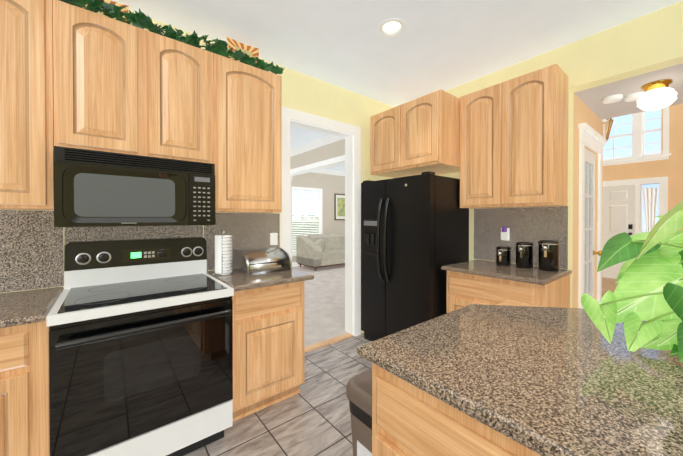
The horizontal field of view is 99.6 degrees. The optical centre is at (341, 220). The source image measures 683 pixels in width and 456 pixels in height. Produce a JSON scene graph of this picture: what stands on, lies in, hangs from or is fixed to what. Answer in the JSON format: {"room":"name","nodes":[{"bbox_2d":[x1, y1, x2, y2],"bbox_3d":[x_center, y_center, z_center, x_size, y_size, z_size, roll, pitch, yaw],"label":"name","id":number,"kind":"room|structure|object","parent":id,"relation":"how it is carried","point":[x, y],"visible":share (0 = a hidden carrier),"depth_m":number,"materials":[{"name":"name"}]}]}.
{"room":"kitchen","nodes":[
{"label":"kitchen","id":0,"kind":"room"},
{"bbox_2d":[3,11,393,332],"bbox_3d":[0.718,-0.071,3.794,11.520,2.740,0.130,0,1,-39],"label":"wall","id":1,"kind":"structure","parent":0,"point":[308,94],"depth_m":3.03,"materials":[{"name":"yellow paint"}]},
{"bbox_2d":[0,0,55,209],"bbox_3d":[-1.777,-0.612,1.485,0.447,1.104,0.330,0,1,-39],"label":"upper cabinet","id":2,"kind":"object","parent":1,"relation":"attached to","point":[27,27],"depth_m":1.45,"materials":[{"name":"brown wood"}]},
{"bbox_2d":[56,0,147,155],"bbox_3d":[-1.450,-0.776,1.747,0.389,0.780,0.330,0,1,-39],"label":"upper cabinet","id":3,"kind":"object","parent":1,"relation":"attached to","point":[72,76],"depth_m":1.62,"materials":[{"name":"brown wood"}]},
{"bbox_2d":[82,0,128,22],"bbox_3d":[-1.511,-1.292,1.840,0.251,0.250,0.095,0,1,-39],"label":"decorative plate","id":4,"kind":"object","parent":3,"relation":"on","point":[126,9],"depth_m":1.87,"materials":[{"name":"ceramic"}]},
{"bbox_2d":[54,146,215,226],"bbox_3d":[-1.260,-0.175,1.835,0.773,0.412,0.381,0,1,-39],"label":"microwave","id":5,"kind":"object","parent":3,"relation":"attached to","point":[93,188],"visible":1,"depth_m":1.64,"materials":[{"name":"black glass"}]},
{"bbox_2d":[59,0,283,73],"bbox_3d":[-1.354,-1.220,1.658,2.273,0.100,0.174,0,1,-39],"label":"ivy garland","id":6,"kind":"object","parent":3,"relation":"on","point":[140,19],"visible":0.92,"depth_m":1.86},
{"bbox_2d":[148,31,215,167],"bbox_3d":[-1.140,-0.778,1.997,0.407,0.780,0.330,0,1,-39],"label":"upper cabinet","id":7,"kind":"object","parent":1,"relation":"attached to","point":[181,76],"depth_m":1.87,"materials":[{"name":"brown wood"}]},
{"bbox_2d":[215,54,281,212],"bbox_3d":[-0.777,-0.618,2.290,0.520,1.104,0.330,0,1,-39],"label":"upper cabinet","id":8,"kind":"object","parent":1,"relation":"attached to","point":[248,170],"depth_m":2.15,"materials":[{"name":"brown wood"}]},
{"bbox_2d":[226,37,258,65],"bbox_3d":[-0.796,-1.301,2.332,0.260,0.260,0.095,0,1,-39],"label":"decorative plate","id":9,"kind":"object","parent":8,"relation":"on","point":[250,51],"depth_m":2.31,"materials":[{"name":"ceramic"}]},
{"bbox_2d":[280,106,360,336],"bbox_3d":[-0.221,0.124,3.040,1.000,2.360,0.170,0,1,-39],"label":"door frame","id":10,"kind":"structure","parent":1,"relation":"attached to","point":[350,134],"depth_m":3.24,"materials":[{"name":"white wood"}]},
{"bbox_2d":[184,333,371,455],"bbox_3d":[0.206,1.357,-0.073,5.860,0.060,5.390,0,1,-39],"label":"floor","id":11,"kind":"structure","parent":0,"point":[312,417],"depth_m":1.90,"materials":[{"name":"grey tile"}]},
{"bbox_2d":[0,319,49,455],"bbox_3d":[-1.853,0.877,1.249,0.895,0.878,0.620,0,1,-39],"label":"base cabinet","id":12,"kind":"object","parent":11,"relation":"on","point":[24,394],"visible":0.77,"depth_m":1.25,"materials":[{"name":"brown wood"}]},
{"bbox_2d":[0,210,313,327],"bbox_3d":[-1.276,0.165,1.671,2.330,1.098,0.679,0,1,-39],"label":"countertop","id":13,"kind":"structure","parent":12,"relation":"on","point":[33,243],"depth_m":1.72,"materials":[{"name":"stone"}]},
{"bbox_2d":[212,230,234,274],"bbox_3d":[-0.879,0.234,2.152,0.156,0.322,0.156,0,1,-39],"label":"paper towel holder","id":14,"kind":"object","parent":13,"relation":"on","point":[223,254],"visible":1,"depth_m":2.10,"materials":[{"name":"white paper"}]},
{"bbox_2d":[233,247,291,274],"bbox_3d":[-0.627,0.312,2.302,0.360,0.163,0.312,0,1,-39],"label":"bread box","id":15,"kind":"object","parent":13,"relation":"on","point":[259,261],"visible":1,"depth_m":2.21,"materials":[{"name":"silver metal"}]},
{"bbox_2d":[270,233,277,244],"bbox_3d":[-0.607,0.168,2.608,0.073,0.110,0.018,0,1,-39],"label":"switch plate","id":16,"kind":"object","parent":13,"relation":"attached to","point":[273,238],"visible":1,"depth_m":2.61,"materials":[{"name":"white plastic"}]},
{"bbox_2d":[46,237,233,455],"bbox_3d":[-1.133,0.721,1.701,0.775,1.184,0.761,0,1,-39],"label":"stove","id":17,"kind":"object","parent":11,"relation":"on","point":[140,347],"visible":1,"depth_m":1.49,"materials":[{"name":"black glass"}]},
{"bbox_2d":[232,281,303,421],"bbox_3d":[-0.670,0.871,2.201,0.548,0.878,0.620,0,1,-39],"label":"base cabinet","id":18,"kind":"object","parent":11,"relation":"on","point":[268,346],"visible":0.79,"depth_m":1.95,"materials":[{"name":"brown wood"}]},
{"bbox_2d":[304,333,352,352],"bbox_3d":[-0.204,1.296,3.027,0.820,0.016,0.075,0,1,-39],"label":"threshold","id":19,"kind":"object","parent":11,"relation":"on","point":[326,342],"depth_m":3.05,"materials":[{"name":"brown wood"}]},
{"bbox_2d":[346,368,371,455],"bbox_3d":[0.219,1.006,1.264,0.350,0.621,0.268,0,1,-39],"label":"trash can","id":20,"kind":"object","parent":11,"relation":"on","point":[359,391],"visible":0.19,"depth_m":1.19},
{"bbox_2d":[361,171,468,340],"bbox_3d":[0.716,0.436,3.007,0.733,1.733,0.880,0,1,-39],"label":"fridge","id":21,"kind":"object","parent":11,"relation":"on","point":[414,233],"visible":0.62,"depth_m":2.72,"materials":[{"name":"black metal"}]},
{"bbox_2d":[372,364,528,455],"bbox_3d":[1.167,0.883,0.435,1.082,0.878,2.120,0,1,-39],"label":"kitchen island","id":22,"kind":"object","parent":11,"relation":"on","point":[405,422],"depth_m":0.77,"materials":[{"name":"brown wood"}]},
{"bbox_2d":[357,300,682,455],"bbox_3d":[1.176,0.426,0.441,1.136,0.035,2.185,0,1,-39],"label":"island countertop","id":23,"kind":"structure","parent":22,"relation":"on","point":[546,381],"depth_m":0.75,"materials":[{"name":"brown stone"}]},
{"bbox_2d":[581,201,682,361],"bbox_3d":[1.341,0.138,0.828,0.788,0.532,0.876,0,1,-39],"label":"plant","id":24,"kind":"object","parent":23,"relation":"on","point":[649,289],"visible":1,"depth_m":0.93,"materials":[{"name":"green plant"}]},
{"bbox_2d":[446,271,569,312],"bbox_3d":[1.379,0.869,2.434,0.620,0.878,0.740,0,1,-39],"label":"base cabinet","id":25,"kind":"object","parent":11,"relation":"on","point":[463,289],"visible":0.29,"depth_m":2.23,"materials":[{"name":"brown wood"}]},
{"bbox_2d":[441,206,571,284],"bbox_3d":[1.351,0.157,2.425,0.669,0.544,0.800,0,1,-39],"label":"countertop","id":26,"kind":"structure","parent":25,"relation":"on","point":[534,225],"depth_m":2.51,"materials":[{"name":"stone"}]},
{"bbox_2d":[496,246,510,265],"bbox_3d":[1.425,0.310,2.536,0.121,0.165,0.143,0,0,18],"label":"canister","id":27,"kind":"object","parent":26,"relation":"on","point":[503,253],"depth_m":2.50,"materials":[{"name":"black glass"}]},
{"bbox_2d":[501,226,509,240],"bbox_3d":[1.516,0.119,2.686,0.044,0.136,0.072,0,1,-39],"label":"electrical outlet plate","id":28,"kind":"object","parent":26,"relation":"attached to","point":[505,233],"visible":0.98,"depth_m":2.67,"materials":[{"name":"white plastic"}]},
{"bbox_2d":[515,241,533,268],"bbox_3d":[1.529,0.286,2.406,0.127,0.215,0.151,0,0,18],"label":"canister","id":29,"kind":"object","parent":26,"relation":"on","point":[524,250],"depth_m":2.37,"materials":[{"name":"black glass"}]},
{"bbox_2d":[538,240,558,271],"bbox_3d":[1.635,0.274,2.275,0.138,0.240,0.156,0,0,15],"label":"canister","id":30,"kind":"object","parent":26,"relation":"on","point":[548,255],"depth_m":2.23,"materials":[{"name":"black glass"}]},
{"bbox_2d":[290,135,344,175],"bbox_3d":[-0.545,-1.225,5.658,0.390,0.460,4.370,0,1,-39],"label":"header beam","id":31,"kind":"structure","parent":0,"point":[324,153],"depth_m":5.35,"materials":[{"name":"white paint"}]},
{"bbox_2d":[292,172,344,261],"bbox_3d":[-2.127,-0.097,7.281,10.400,2.740,0.130,0,1,-39],"label":"wall","id":32,"kind":"structure","parent":0,"point":[330,185],"depth_m":8.57,"materials":[{"name":"beige paint"}]},
{"bbox_2d":[292,186,322,255],"bbox_3d":[-0.996,0.022,8.118,1.130,1.890,0.115,0,1,-39],"label":"window","id":33,"kind":"structure","parent":32,"relation":"in","point":[307,212],"depth_m":8.17,"materials":[{"name":"white glass"}]},
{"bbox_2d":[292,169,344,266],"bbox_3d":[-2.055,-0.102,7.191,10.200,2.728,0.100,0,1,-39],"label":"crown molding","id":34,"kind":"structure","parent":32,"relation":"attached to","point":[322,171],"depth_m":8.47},
{"bbox_2d":[334,193,344,219],"bbox_3d":[-0.003,-0.413,8.883,0.520,0.810,0.030,0,1,-39],"label":"framed art","id":35,"kind":"object","parent":32,"relation":"attached to","point":[339,206],"visible":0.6,"depth_m":8.84,"materials":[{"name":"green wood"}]},
{"bbox_2d":[292,264,346,346],"bbox_3d":[-0.735,1.310,5.562,10.400,0.072,4.570,0,1,-39],"label":"floor","id":36,"kind":"structure","parent":0,"point":[324,304],"depth_m":4.46,"materials":[{"name":"beige carpet"}]},
{"bbox_2d":[290,175,292,259],"bbox_3d":[-1.170,0.140,6.429,0.200,2.279,0.200,0,1,-39],"label":"column","id":37,"kind":"structure","parent":36,"relation":"on","point":[291,177],"depth_m":6.38,"materials":[{"name":"white paint"}]},
{"bbox_2d":[296,233,344,270],"bbox_3d":[-0.143,0.815,8.069,2.030,0.880,0.900,0,1,-39],"label":"sofa","id":38,"kind":"object","parent":36,"relation":"on","point":[315,251],"visible":0.69,"depth_m":7.55,"materials":[{"name":"beige fabric"}]},
{"bbox_2d":[111,0,682,171],"bbox_3d":[0.758,-1.498,3.367,10.800,0.120,9.830,0,1,-39],"label":"ceiling","id":39,"kind":"structure","parent":0,"point":[436,45],"depth_m":2.19,"materials":[{"name":"white paint"}]},
{"bbox_2d":[377,18,406,36],"bbox_3d":[0.373,-1.468,2.139,0.216,0.092,0.216,0,1,-39],"label":"recessed light","id":40,"kind":"object","parent":39,"relation":"in","point":[392,27],"visible":0.79,"depth_m":2.18,"materials":[{"name":"white glass"}]},
{"bbox_2d":[438,1,682,307],"bbox_3d":[2.416,-0.056,1.740,0.130,2.740,5.200,0,1,-39],"label":"wall","id":41,"kind":"structure","parent":0,"point":[649,42],"depth_m":2.19,"materials":[{"name":"yellow paint"}]},
{"bbox_2d":[370,106,417,177],"bbox_3d":[0.691,-0.847,3.276,0.620,0.660,0.445,0,1,-39],"label":"upper cabinet","id":42,"kind":"object","parent":41,"relation":"attached to","point":[383,125],"depth_m":3.10,"materials":[{"name":"brown wood"}]},
{"bbox_2d":[398,89,457,174],"bbox_3d":[0.970,-0.844,2.930,0.620,0.660,0.445,0,1,-39],"label":"upper cabinet","id":43,"kind":"object","parent":41,"relation":"attached to","point":[427,124],"depth_m":2.71,"materials":[{"name":"brown wood"}]},
{"bbox_2d":[458,84,497,208],"bbox_3d":[1.355,-0.645,2.685,0.330,1.055,0.381,0,1,-39],"label":"upper cabinet","id":44,"kind":"object","parent":41,"relation":"attached to","point":[478,110],"depth_m":2.58,"materials":[{"name":"brown wood"}]},
{"bbox_2d":[498,64,567,207],"bbox_3d":[1.593,-0.643,2.389,0.330,1.055,0.379,0,1,-39],"label":"upper cabinet","id":45,"kind":"object","parent":41,"relation":"attached to","point":[503,144],"depth_m":2.27,"materials":[{"name":"brown wood"}]},
{"bbox_2d":[572,94,600,307],"bbox_3d":[2.328,0.116,2.807,1.070,2.380,0.110,0,1,-39],"label":"wall","id":46,"kind":"structure","parent":0,"point":[583,112],"depth_m":2.52,"materials":[{"name":"orange paint"}]},
{"bbox_2d":[578,123,606,308],"bbox_3d":[2.412,0.231,2.808,0.890,2.150,0.114,0,1,-39],"label":"door","id":47,"kind":"structure","parent":46,"relation":"attached to","point":[590,137],"depth_m":2.87,"materials":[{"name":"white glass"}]},
{"bbox_2d":[601,120,602,298],"bbox_3d":[2.264,0.084,3.820,0.100,2.430,1.770,0,1,-39],"label":"wall","id":48,"kind":"structure","parent":0,"point":[602,186],"depth_m":3.10,"materials":[{"name":"paint"}]},
{"bbox_2d":[602,277,618,296],"bbox_3d":[4.671,1.329,3.565,5.660,0.064,5.200,0,1,-39],"label":"floor","id":49,"kind":"structure","parent":0,"point":[609,284],"depth_m":5.69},
{"bbox_2d":[574,63,682,119],"bbox_3d":[2.335,-2.584,2.779,1.070,3.020,3.450,0,1,-39],"label":"ceiling","id":50,"kind":"structure","parent":0,"point":[591,98],"depth_m":2.40,"materials":[{"name":"white paint"}]},
{"bbox_2d":[602,92,644,103],"bbox_3d":[2.434,-1.053,2.492,0.294,0.038,0.136,0,0,16],"label":"smoke detector","id":51,"kind":"object","parent":50,"relation":"attached to","point":[619,97],"visible":0.92,"depth_m":2.47,"materials":[{"name":"white plastic"}]},
{"bbox_2d":[637,79,676,110],"bbox_3d":[2.470,-0.970,2.264,0.216,0.200,0.216,0,1,-39],"label":"light","id":52,"kind":"object","parent":50,"relation":"attached to","point":[658,94],"visible":1,"depth_m":2.21,"materials":[{"name":"white glass"}]},
{"bbox_2d":[603,104,682,230],"bbox_3d":[6.825,-1.412,5.279,0.130,5.400,5.200,0,1,-39],"label":"wall","id":53,"kind":"structure","parent":0,"point":[671,167],"depth_m":5.65,"materials":[{"name":"paint"}]},
{"bbox_2d":[602,176,667,278],"bbox_3d":[5.987,0.206,6.265,0.155,2.150,1.450,0,1,-39],"label":"door","id":54,"kind":"structure","parent":53,"relation":"attached to","point":[631,207],"depth_m":6.09,"materials":[{"name":"white wood"}]},
{"bbox_2d":[603,107,670,165],"bbox_3d":[5.966,-1.794,6.272,0.160,1.170,1.590,0,1,-39],"label":"window","id":55,"kind":"structure","parent":53,"relation":"in","point":[634,138],"depth_m":5.98,"materials":[{"name":"white"}]},
{"bbox_3d":[4.671,-4.149,3.525,5.660,0.100,5.200,0,1,-39],"label":"ceiling","id":56,"kind":"structure","parent":0,"visible":0},
{"bbox_2d":[602,118,612,140],"bbox_3d":[3.994,-2.663,4.441,0.310,2.885,0.272,0,1,-39],"label":"pendant lantern","id":57,"kind":"object","parent":56,"relation":"hanging from","point":[607,124],"visible":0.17,"depth_m":4.35,"materials":[{"name":"glass"}]}
]}

